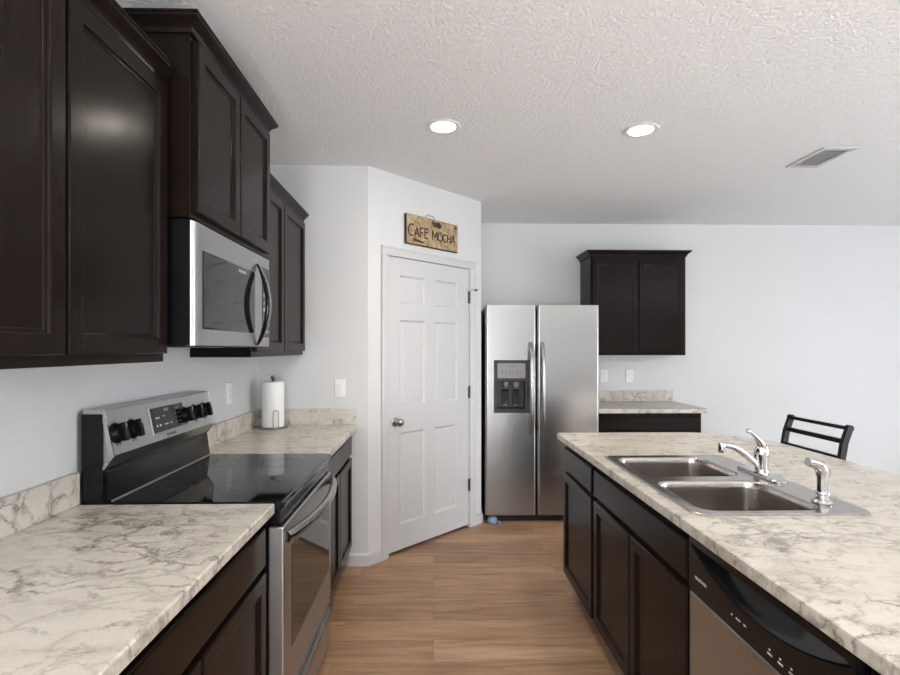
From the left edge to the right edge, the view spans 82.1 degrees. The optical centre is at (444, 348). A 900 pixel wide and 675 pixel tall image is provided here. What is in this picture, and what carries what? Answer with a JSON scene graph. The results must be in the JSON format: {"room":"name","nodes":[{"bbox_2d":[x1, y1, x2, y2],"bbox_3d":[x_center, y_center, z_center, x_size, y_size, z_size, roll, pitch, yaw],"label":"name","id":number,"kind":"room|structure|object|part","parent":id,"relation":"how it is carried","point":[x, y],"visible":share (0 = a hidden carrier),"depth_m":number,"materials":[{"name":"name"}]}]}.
{"room":"kitchen","nodes":[
{"label":"kitchen","id":0,"kind":"room"},
{"bbox_2d":[0,348,257,504],"bbox_3d":[-1.172,0.111,-0.836,0.120,2.589,11.380,0,0,-1],"label":"wall","id":1,"kind":"structure","parent":0,"point":[41,409],"depth_m":1.62,"materials":[{"name":"paint"}]},
{"bbox_2d":[0,472,79,538],"bbox_3d":[-1.136,0.440,0.701,0.019,0.102,1.851,0,0,-1],"label":"backsplash","id":2,"kind":"structure","parent":1,"relation":"attached to","point":[20,510],"depth_m":1.45,"materials":[{"name":"stone"}]},
{"bbox_2d":[0,0,176,368],"bbox_3d":[-0.993,-0.419,1.184,0.327,0.920,0.862,0,0,-1],"label":"upper cabinet","id":3,"kind":"object","parent":1,"relation":"attached to","point":[83,87],"visible":1,"depth_m":1.21,"materials":[{"name":"brown wood"}]},
{"bbox_3d":[-0.857,-0.401,0.966,0.020,0.833,0.392,0,0,-1],"label":"door","id":4,"kind":"part","parent":3,"relation":"part of","materials":[{"name":"brown wood"}]},
{"bbox_3d":[-0.866,-0.401,1.389,0.020,0.833,0.434,0,0,-1],"label":"door","id":5,"kind":"part","parent":3,"relation":"part of","materials":[{"name":"brown wood"}]},
{"bbox_3d":[-0.993,-0.853,1.184,0.327,0.052,0.862,0,0,-1],"label":"crown molding","id":6,"kind":"part","parent":3,"relation":"part of","materials":[{"name":"brown wood"}]},
{"bbox_2d":[123,8,278,258],"bbox_3d":[-0.975,-0.734,2.015,0.400,0.634,0.842,0,0,-1],"label":"upper cabinet","id":7,"kind":"object","parent":1,"relation":"attached to","point":[219,128],"visible":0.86,"depth_m":1.77,"materials":[{"name":"brown wood"}]},
{"bbox_3d":[-0.975,-1.025,2.015,0.400,0.052,0.842,0,0,-1],"label":"crown molding","id":8,"kind":"part","parent":7,"relation":"part of","materials":[{"name":"brown wood"}]},
{"bbox_3d":[-0.803,-0.712,1.836,0.020,0.550,0.356,0,0,-1],"label":"door","id":9,"kind":"part","parent":7,"relation":"part of","materials":[{"name":"brown wood"}]},
{"bbox_2d":[167,218,271,347],"bbox_3d":[-0.956,-0.208,2.015,0.436,0.410,0.756,0,0,-1],"label":"microwave","id":10,"kind":"object","parent":7,"relation":"attached to","point":[219,294],"visible":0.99,"depth_m":1.77,"materials":[{"name":"silver metal"}]},
{"bbox_3d":[-0.774,-0.188,2.212,0.064,0.350,0.035,0,0,-1],"label":"handle","id":11,"kind":"part","parent":10,"relation":"part of","materials":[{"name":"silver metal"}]},
{"bbox_3d":[-0.807,-0.204,2.332,0.005,0.310,0.102,0,0,-1],"label":"control panel","id":12,"kind":"part","parent":10,"relation":"part of","materials":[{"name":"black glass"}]},
{"bbox_3d":[-0.811,-0.712,2.203,0.020,0.550,0.362,0,0,-1],"label":"door","id":13,"kind":"part","parent":7,"relation":"part of","materials":[{"name":"brown wood"}]},
{"bbox_2d":[226,382,231,404],"bbox_3d":[-1.189,0.247,2.854,0.008,0.117,0.070,0,0,-1],"label":"wall outlet","id":14,"kind":"object","parent":1,"relation":"attached to","point":[228,385],"visible":1,"depth_m":2.84,"materials":[{"name":"white plastic"}]},
{"bbox_2d":[207,409,259,446],"bbox_3d":[-1.184,0.440,2.865,0.019,0.102,0.938,0,0,-1],"label":"backsplash","id":15,"kind":"structure","parent":1,"relation":"attached to","point":[219,432],"depth_m":2.86,"materials":[{"name":"stone"}]},
{"bbox_2d":[190,173,308,356],"bbox_3d":[-1.030,-0.412,2.866,0.327,0.906,0.937,0,0,-1],"label":"upper cabinet","id":16,"kind":"object","parent":1,"relation":"attached to","point":[286,258],"visible":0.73,"depth_m":2.87,"materials":[{"name":"brown wood"}]},
{"bbox_3d":[-0.893,-0.395,2.637,0.020,0.821,0.444,0,0,-1],"label":"door","id":17,"kind":"part","parent":16,"relation":"part of","materials":[{"name":"brown wood"}]},
{"bbox_3d":[-1.030,-0.839,2.866,0.327,0.052,0.937,0,0,-1],"label":"crown molding","id":18,"kind":"part","parent":16,"relation":"part of","materials":[{"name":"brown wood"}]},
{"bbox_3d":[-0.903,-0.395,3.097,0.020,0.821,0.457,0,0,-1],"label":"door","id":19,"kind":"part","parent":16,"relation":"part of","materials":[{"name":"brown wood"}]},
{"bbox_2d":[258,165,367,565],"bbox_3d":[-0.853,0.111,3.392,0.704,2.589,0.100,0,0,-1],"label":"wall","id":20,"kind":"structure","parent":0,"point":[335,198],"depth_m":3.35,"materials":[{"name":"paint"}]},
{"bbox_2d":[260,409,355,424],"bbox_3d":[-0.878,0.440,3.331,0.612,0.102,0.019,0,0,-1],"label":"backsplash","id":21,"kind":"structure","parent":20,"relation":"attached to","point":[291,416],"depth_m":3.32,"materials":[{"name":"stone"}]},
{"bbox_2d":[335,379,345,396],"bbox_3d":[-0.678,0.258,3.341,0.070,0.117,0.010,0,0,-1],"label":"light switch","id":22,"kind":"object","parent":20,"relation":"attached to","point":[340,384],"visible":1,"depth_m":3.34,"materials":[{"name":"white plastic"}]},
{"bbox_2d":[348,548,381,565],"bbox_3d":[-0.514,1.365,3.360,0.228,0.080,0.059,0,0,-22],"label":"baseboard","id":23,"kind":"structure","parent":20,"relation":"attached to","point":[354,559],"depth_m":3.34,"materials":[{"name":"grey paint"}]},
{"bbox_2d":[368,166,480,552],"bbox_3d":[-0.139,0.111,3.798,0.100,2.589,1.146,0,0,44],"label":"wall","id":24,"kind":"structure","parent":0,"point":[390,196],"depth_m":3.49,"materials":[{"name":"paint"}]},
{"bbox_2d":[381,245,475,560],"bbox_3d":[-0.124,0.359,3.801,0.118,2.092,0.952,0,0,44],"label":"trim","id":25,"kind":"structure","parent":24,"relation":"attached to","point":[386,251],"depth_m":3.56,"materials":[{"name":"grey paint"}]},
{"bbox_2d":[404,213,457,252],"bbox_3d":[-0.091,-0.846,3.757,0.027,0.238,0.526,0,0,44],"label":"wall sign","id":26,"kind":"object","parent":24,"relation":"attached to","point":[418,230],"visible":1,"depth_m":3.73,"materials":[{"name":"brown wood"}]},
{"bbox_2d":[389,256,477,553],"bbox_3d":[-0.064,0.380,3.785,0.107,2.006,0.883,0,0,44],"label":"door","id":27,"kind":"structure","parent":24,"relation":"in","point":[430,389],"depth_m":3.75,"materials":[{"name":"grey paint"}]},
{"bbox_3d":[-0.314,0.500,3.498,0.071,0.066,0.066,0,0,44],"label":"knob","id":28,"kind":"part","parent":27,"relation":"part of","materials":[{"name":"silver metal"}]},
{"bbox_2d":[476,510,482,524],"bbox_3d":[0.291,1.365,4.265,0.061,0.080,0.324,0,0,10],"label":"baseboard","id":29,"kind":"structure","parent":24,"relation":"attached to","point":[479,517],"depth_m":4.14,"materials":[{"name":"grey paint"}]},
{"bbox_2d":[317,505,623,674],"bbox_3d":[3.702,1.455,-0.729,9.930,0.100,11.680,0,0,-1],"label":"floor","id":30,"kind":"structure","parent":0,"point":[484,598],"depth_m":2.74,"materials":[{"name":"brown wood"}]},
{"bbox_2d":[119,527,265,674],"bbox_3d":[-0.853,0.966,1.169,0.604,0.878,0.926,0,0,-1],"label":"base cabinet","id":31,"kind":"object","parent":30,"relation":"on","point":[221,630],"visible":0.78,"depth_m":1.29,"materials":[{"name":"brown wood"}]},
{"bbox_3d":[-0.556,0.990,0.948,0.020,0.570,0.446,0,0,-1],"label":"door","id":32,"kind":"part","parent":31,"relation":"part of","materials":[{"name":"brown wood"}]},
{"bbox_3d":[-0.566,0.990,1.403,0.020,0.570,0.444,0,0,-1],"label":"door","id":33,"kind":"part","parent":31,"relation":"part of","materials":[{"name":"brown wood"}]},
{"bbox_2d":[81,391,336,674],"bbox_3d":[-0.803,0.800,2.019,0.708,1.209,0.756,0,0,-1],"label":"range","id":34,"kind":"object","parent":30,"relation":"on","point":[153,450],"visible":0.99,"depth_m":1.85,"materials":[{"name":"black metal"}]},
{"bbox_3d":[-1.047,0.273,1.675,0.050,0.070,0.068,0,0,-1],"label":"knob","id":35,"kind":"part","parent":34,"relation":"part of","materials":[{"name":"black plastic"}]},
{"bbox_3d":[-1.049,0.273,1.764,0.050,0.070,0.068,0,0,-1],"label":"knob","id":36,"kind":"part","parent":34,"relation":"part of","materials":[{"name":"black plastic"}]},
{"bbox_3d":[-1.073,0.266,2.007,0.024,0.102,0.256,0,0,-1],"label":"display panel","id":37,"kind":"part","parent":34,"relation":"part of","materials":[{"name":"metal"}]},
{"bbox_3d":[-1.058,0.273,2.135,0.050,0.070,0.068,0,0,-1],"label":"knob","id":38,"kind":"part","parent":34,"relation":"part of","materials":[{"name":"black plastic"}]},
{"bbox_3d":[-1.059,0.273,2.223,0.050,0.070,0.068,0,0,-1],"label":"knob","id":39,"kind":"part","parent":34,"relation":"part of","materials":[{"name":"black plastic"}]},
{"bbox_3d":[-1.061,0.273,2.311,0.050,0.070,0.068,0,0,-1],"label":"knob","id":40,"kind":"part","parent":34,"relation":"part of","materials":[{"name":"black plastic"}]},
{"bbox_2d":[103,453,330,508],"bbox_3d":[-0.804,0.500,2.019,0.571,0.025,0.756,0,0,-1],"label":"cooktop","id":41,"kind":"object","parent":34,"relation":"in","point":[205,478],"depth_m":1.89,"materials":[{"name":"black glass"}]},
{"bbox_3d":[-0.552,0.538,2.024,0.048,0.050,0.750,0,0,-1],"label":"vent trim","id":42,"kind":"part","parent":34,"relation":"part of","materials":[{"name":"metal"}]},
{"bbox_3d":[-0.548,0.856,2.024,0.055,0.574,0.750,0,0,-1],"label":"oven door","id":43,"kind":"part","parent":34,"relation":"part of","materials":[{"name":"metal"}]},
{"bbox_3d":[-0.490,0.605,2.026,0.083,0.038,0.743,0,0,-1],"label":"handle","id":44,"kind":"part","parent":34,"relation":"part of","materials":[{"name":"metal"}]},
{"bbox_3d":[-0.550,1.254,2.024,0.051,0.202,0.750,0,0,-1],"label":"storage drawer","id":45,"kind":"part","parent":34,"relation":"part of","materials":[{"name":"metal"}]},
{"bbox_3d":[-0.514,1.186,2.030,0.022,0.038,0.666,0,0,-1],"label":"handle","id":46,"kind":"part","parent":34,"relation":"part of","materials":[{"name":"metal"}]},
{"bbox_2d":[327,436,351,597],"bbox_3d":[-0.890,0.966,2.870,0.604,0.878,0.936,0,0,-1],"label":"base cabinet","id":47,"kind":"object","parent":30,"relation":"on","point":[340,464],"visible":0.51,"depth_m":2.95,"materials":[{"name":"brown wood"}]},
{"bbox_2d":[207,409,356,455],"bbox_3d":[-0.875,0.457,2.870,0.637,0.136,0.940,0,0,-1],"label":"countertop","id":48,"kind":"structure","parent":47,"relation":"on","point":[308,430],"depth_m":2.90,"materials":[{"name":"stone"}]},
{"bbox_2d":[258,375,287,429],"bbox_3d":[-1.060,0.328,3.192,0.180,0.326,0.180,0,0,-1],"label":"paper towel holder","id":49,"kind":"object","parent":48,"relation":"on","point":[272,377],"visible":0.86,"depth_m":3.13,"materials":[{"name":"grey metal"}]},
{"bbox_2d":[262,381,283,427],"bbox_3d":[-1.060,0.342,3.192,0.130,0.278,0.128,0,0,-1],"label":"paper towel roll","id":50,"kind":"object","parent":49,"relation":"on","point":[272,392],"visible":0.92,"depth_m":3.14,"materials":[{"name":"white paper"}]},
{"bbox_3d":[-1.021,0.427,3.123,0.038,0.115,0.006,0,0,-29],"label":"tension arm","id":51,"kind":"part","parent":49,"relation":"part of","materials":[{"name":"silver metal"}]},
{"bbox_3d":[-0.594,0.990,2.665,0.020,0.570,0.488,0,0,-1],"label":"door","id":52,"kind":"part","parent":47,"relation":"part of","materials":[{"name":"brown wood"}]},
{"bbox_3d":[-0.598,0.623,2.877,0.020,0.120,0.913,0,0,-1],"label":"drawer","id":53,"kind":"part","parent":47,"relation":"part of","materials":[{"name":"brown wood"}]},
{"bbox_3d":[-0.604,0.990,3.126,0.020,0.570,0.415,0,0,-1],"label":"door","id":54,"kind":"part","parent":47,"relation":"part of","materials":[{"name":"brown wood"}]},
{"bbox_2d":[481,305,598,523],"bbox_3d":[0.779,0.527,4.492,0.926,1.755,0.792,0,0,-1],"label":"refrigerator","id":55,"kind":"object","parent":30,"relation":"on","point":[540,363],"visible":0.98,"depth_m":4.17,"materials":[{"name":"silver metal"}]},
{"bbox_3d":[0.529,0.495,4.197,0.412,1.691,0.072,0,0,-1],"label":"door","id":56,"kind":"part","parent":55,"relation":"part of","materials":[{"name":"metal"}]},
{"bbox_3d":[0.689,0.319,4.136,0.032,0.743,0.086,0,0,-1],"label":"handle","id":57,"kind":"part","parent":55,"relation":"part of","materials":[{"name":"metal"}]},
{"bbox_3d":[0.785,0.319,4.139,0.032,0.743,0.086,0,0,-1],"label":"handle","id":58,"kind":"part","parent":55,"relation":"part of","materials":[{"name":"metal"}]},
{"bbox_3d":[0.996,0.495,4.207,0.505,1.691,0.072,0,0,-1],"label":"door","id":59,"kind":"part","parent":55,"relation":"part of","materials":[{"name":"metal"}]},
{"bbox_2d":[563,445,596,620],"bbox_3d":[0.998,0.966,2.705,0.630,0.878,0.560,0,0,-1],"label":"base cabinet","id":60,"kind":"object","parent":30,"relation":"on","point":[578,478],"visible":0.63,"depth_m":2.66,"materials":[{"name":"brown wood"}]},
{"bbox_3d":[0.693,0.623,2.700,0.020,0.120,0.524,0,0,-1],"label":"drawer","id":61,"kind":"part","parent":60,"relation":"part of","materials":[{"name":"brown wood"}]},
{"bbox_2d":[594,468,690,674],"bbox_3d":[1.014,0.966,1.968,0.630,0.878,0.910,0,0,-1],"label":"base cabinet","id":62,"kind":"object","parent":30,"relation":"on","point":[642,591],"visible":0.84,"depth_m":1.88,"materials":[{"name":"brown wood"}]},
{"bbox_3d":[0.704,0.990,2.185,0.020,0.570,0.434,0,0,-1],"label":"door","id":63,"kind":"part","parent":62,"relation":"part of","materials":[{"name":"brown wood"}]},
{"bbox_3d":[0.709,0.623,1.961,0.020,0.120,0.882,0,0,-1],"label":"drawer","id":64,"kind":"part","parent":62,"relation":"part of","materials":[{"name":"brown wood"}]},
{"bbox_3d":[0.714,0.990,1.740,0.020,0.570,0.440,0,0,-1],"label":"door","id":65,"kind":"part","parent":62,"relation":"part of","materials":[{"name":"brown wood"}]},
{"bbox_2d":[599,413,700,432],"bbox_3d":[1.701,0.971,4.610,0.880,0.868,0.615,0,0,-1],"label":"base cabinet","id":66,"kind":"object","parent":30,"relation":"on","point":[608,422],"visible":0.14,"depth_m":4.31,"materials":[{"name":"brown wood"}]},
{"bbox_3d":[1.708,0.626,4.313,0.852,0.113,0.020,0,0,-1],"label":"drawer","id":67,"kind":"part","parent":66,"relation":"part of","materials":[{"name":"brown wood"}]},
{"bbox_2d":[599,390,707,412],"bbox_3d":[1.718,0.468,4.598,0.925,0.138,0.639,0,0,-1],"label":"countertop","id":68,"kind":"structure","parent":66,"relation":"on","point":[611,401],"depth_m":4.71,"materials":[{"name":"stone"}]},
{"bbox_2d":[689,535,870,674],"bbox_3d":[1.020,0.971,1.212,0.611,0.868,0.592,0,0,-1],"label":"dishwasher","id":69,"kind":"object","parent":30,"relation":"on","point":[737,627],"visible":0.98,"depth_m":1.24,"materials":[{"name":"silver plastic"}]},
{"bbox_3d":[0.743,0.995,1.206,0.054,0.591,0.592,0,0,-1],"label":"door","id":70,"kind":"part","parent":69,"relation":"part of","materials":[{"name":"metal"}]},
{"bbox_2d":[780,414,853,460],"bbox_3d":[1.804,0.895,2.808,0.483,1.022,0.448,0,0,-1],"label":"counter stool","id":71,"kind":"object","parent":30,"relation":"on","point":[843,442],"visible":0.26,"depth_m":2.75,"materials":[{"name":"black metal"}]},
{"bbox_3d":[1.982,0.895,3.024,0.119,1.022,0.024,0,0,-1],"label":"post","id":72,"kind":"part","parent":71,"relation":"part of","materials":[{"name":"black metal"}]},
{"bbox_3d":[1.991,0.895,2.600,0.119,1.022,0.024,0,0,-1],"label":"post","id":73,"kind":"part","parent":71,"relation":"part of","materials":[{"name":"black metal"}]},
{"bbox_2d":[871,667,880,674],"bbox_3d":[1.041,0.966,1.674,0.632,0.878,2.622,0,0,-1],"label":"cladding","id":74,"kind":"object","parent":30,"relation":"on","point":[873,672],"visible":0.02,"depth_m":0.89,"materials":[{"name":"brown wood"}]},
{"bbox_2d":[557,432,899,674],"bbox_3d":[1.228,0.508,1.680,1.095,0.034,2.705,0,0,-1],"label":"countertop","id":75,"kind":"structure","parent":74,"relation":"on","point":[839,573],"depth_m":1.34,"materials":[{"name":"stone"}]},
{"bbox_2d":[604,455,870,515],"bbox_3d":[0.994,0.578,1.934,0.540,0.188,0.836,0,0,-1],"label":"sink","id":76,"kind":"object","parent":75,"relation":"in","point":[702,485],"visible":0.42,"depth_m":1.89,"materials":[{"name":"metal"}]},
{"bbox_3d":[0.947,0.579,2.136,0.386,0.187,0.340,0,0,-1],"label":"bowl","id":77,"kind":"part","parent":76,"relation":"part of","materials":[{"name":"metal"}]},
{"bbox_3d":[0.956,0.579,1.726,0.386,0.187,0.346,0,0,-1],"label":"bowl","id":78,"kind":"part","parent":76,"relation":"part of","materials":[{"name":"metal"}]},
{"bbox_2d":[718,429,787,483],"bbox_3d":[1.131,0.396,1.980,0.222,0.178,0.256,0,0,-1],"label":"faucet","id":79,"kind":"object","parent":76,"relation":"on","point":[759,462],"visible":1,"depth_m":1.96,"materials":[{"name":"silver metal"}]},
{"bbox_3d":[1.112,0.403,1.956,0.188,0.105,0.028,0,0,-17],"label":"spout","id":80,"kind":"part","parent":79,"relation":"part of","materials":[{"name":"silver metal"}]},
{"bbox_3d":[1.197,0.355,1.982,0.086,0.096,0.043,0,0,-1],"label":"lever handle","id":81,"kind":"part","parent":79,"relation":"part of","materials":[{"name":"silver metal"}]},
{"bbox_3d":[1.213,0.479,1.982,0.058,0.012,0.256,0,0,-1],"label":"plate","id":82,"kind":"part","parent":79,"relation":"part of","materials":[{"name":"silver metal"}]},
{"bbox_2d":[804,457,832,504],"bbox_3d":[1.175,0.413,1.626,0.082,0.143,0.058,0,0,-1],"label":"sprayer","id":83,"kind":"object","parent":76,"relation":"on","point":[823,473],"visible":1,"depth_m":1.61,"materials":[{"name":"silver metal"}]},
{"bbox_3d":[-0.833,0.966,0.248,0.604,0.878,0.912,0,0,-1],"label":"base cabinet","id":84,"kind":"object","parent":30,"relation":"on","visible":0},
{"bbox_2d":[0,472,273,674],"bbox_3d":[-0.832,0.457,0.708,0.627,0.136,1.853,0,0,-1],"label":"countertop","id":85,"kind":"structure","parent":84,"relation":"on","point":[85,589],"depth_m":1.15,"materials":[{"name":"stone"}]},
{"bbox_2d":[116,0,899,225],"bbox_3d":[3.702,-1.234,-0.729,9.930,0.100,11.680,0,0,-1],"label":"ceiling","id":86,"kind":"structure","parent":0,"point":[543,95],"depth_m":2.43,"materials":[{"name":"white paint"}]},
{"bbox_2d":[426,119,460,133],"bbox_3d":[-0.008,-1.180,2.757,0.184,0.007,0.184,0,0,-1],"label":"recessed light","id":87,"kind":"object","parent":86,"relation":"in","point":[439,126],"visible":1,"depth_m":2.75,"materials":[{"name":"white plastic"}]},
{"bbox_2d":[623,123,658,137],"bbox_3d":[1.063,-1.180,2.801,0.184,0.007,0.184,0,0,-1],"label":"recessed light","id":88,"kind":"object","parent":86,"relation":"in","point":[641,129],"visible":1,"depth_m":2.79,"materials":[{"name":"white"}]},
{"bbox_2d":[786,147,858,167],"bbox_3d":[2.325,-1.179,3.202,0.210,0.010,0.330,0,0,-1],"label":"ceiling vent","id":89,"kind":"object","parent":86,"relation":"in","point":[824,155],"visible":1,"depth_m":3.19,"materials":[{"name":"white metal"}]},
{"bbox_2d":[481,223,899,474],"bbox_3d":[3.575,0.111,5.020,9.870,2.589,0.120,0,0,-1],"label":"wall","id":90,"kind":"structure","parent":0,"point":[803,321],"depth_m":4.95,"materials":[{"name":"paint"}]},
{"bbox_2d":[600,370,607,381],"bbox_3d":[1.510,0.260,4.910,0.070,0.117,0.008,0,0,-1],"label":"wall outlet","id":91,"kind":"object","parent":90,"relation":"attached to","point":[603,373],"visible":1,"depth_m":4.91,"materials":[{"name":"white plastic"}]},
{"bbox_2d":[626,370,632,381],"bbox_3d":[1.754,0.260,4.916,0.070,0.117,0.008,0,0,-1],"label":"wall outlet","id":92,"kind":"object","parent":90,"relation":"attached to","point":[629,373],"visible":1,"depth_m":4.91,"materials":[{"name":"white plastic"}]},
{"bbox_2d":[576,250,692,354],"bbox_3d":[1.716,-0.405,4.739,0.940,0.930,0.357,0,0,-1],"label":"upper cabinet","id":93,"kind":"object","parent":90,"relation":"attached to","point":[639,295],"visible":0.91,"depth_m":4.59,"materials":[{"name":"brown wood"}]},
{"bbox_3d":[1.511,-0.378,4.588,0.408,0.825,0.020,0,0,-1],"label":"door","id":94,"kind":"part","parent":93,"relation":"part of","materials":[{"name":"brown wood"}]},
{"bbox_3d":[1.716,-0.843,4.739,0.940,0.055,0.357,0,0,-1],"label":"crown molding","id":95,"kind":"part","parent":93,"relation":"part of","materials":[{"name":"brown wood"}]},
{"bbox_3d":[1.927,-0.378,4.598,0.408,0.825,0.020,0,0,-1],"label":"door","id":96,"kind":"part","parent":93,"relation":"part of","materials":[{"name":"brown wood"}]},
{"bbox_2d":[599,390,672,400],"bbox_3d":[1.708,0.450,4.908,0.920,0.102,0.020,0,0,-1],"label":"backsplash","id":97,"kind":"structure","parent":90,"relation":"attached to","point":[611,395],"depth_m":4.90,"materials":[{"name":"stone"}]}
]}

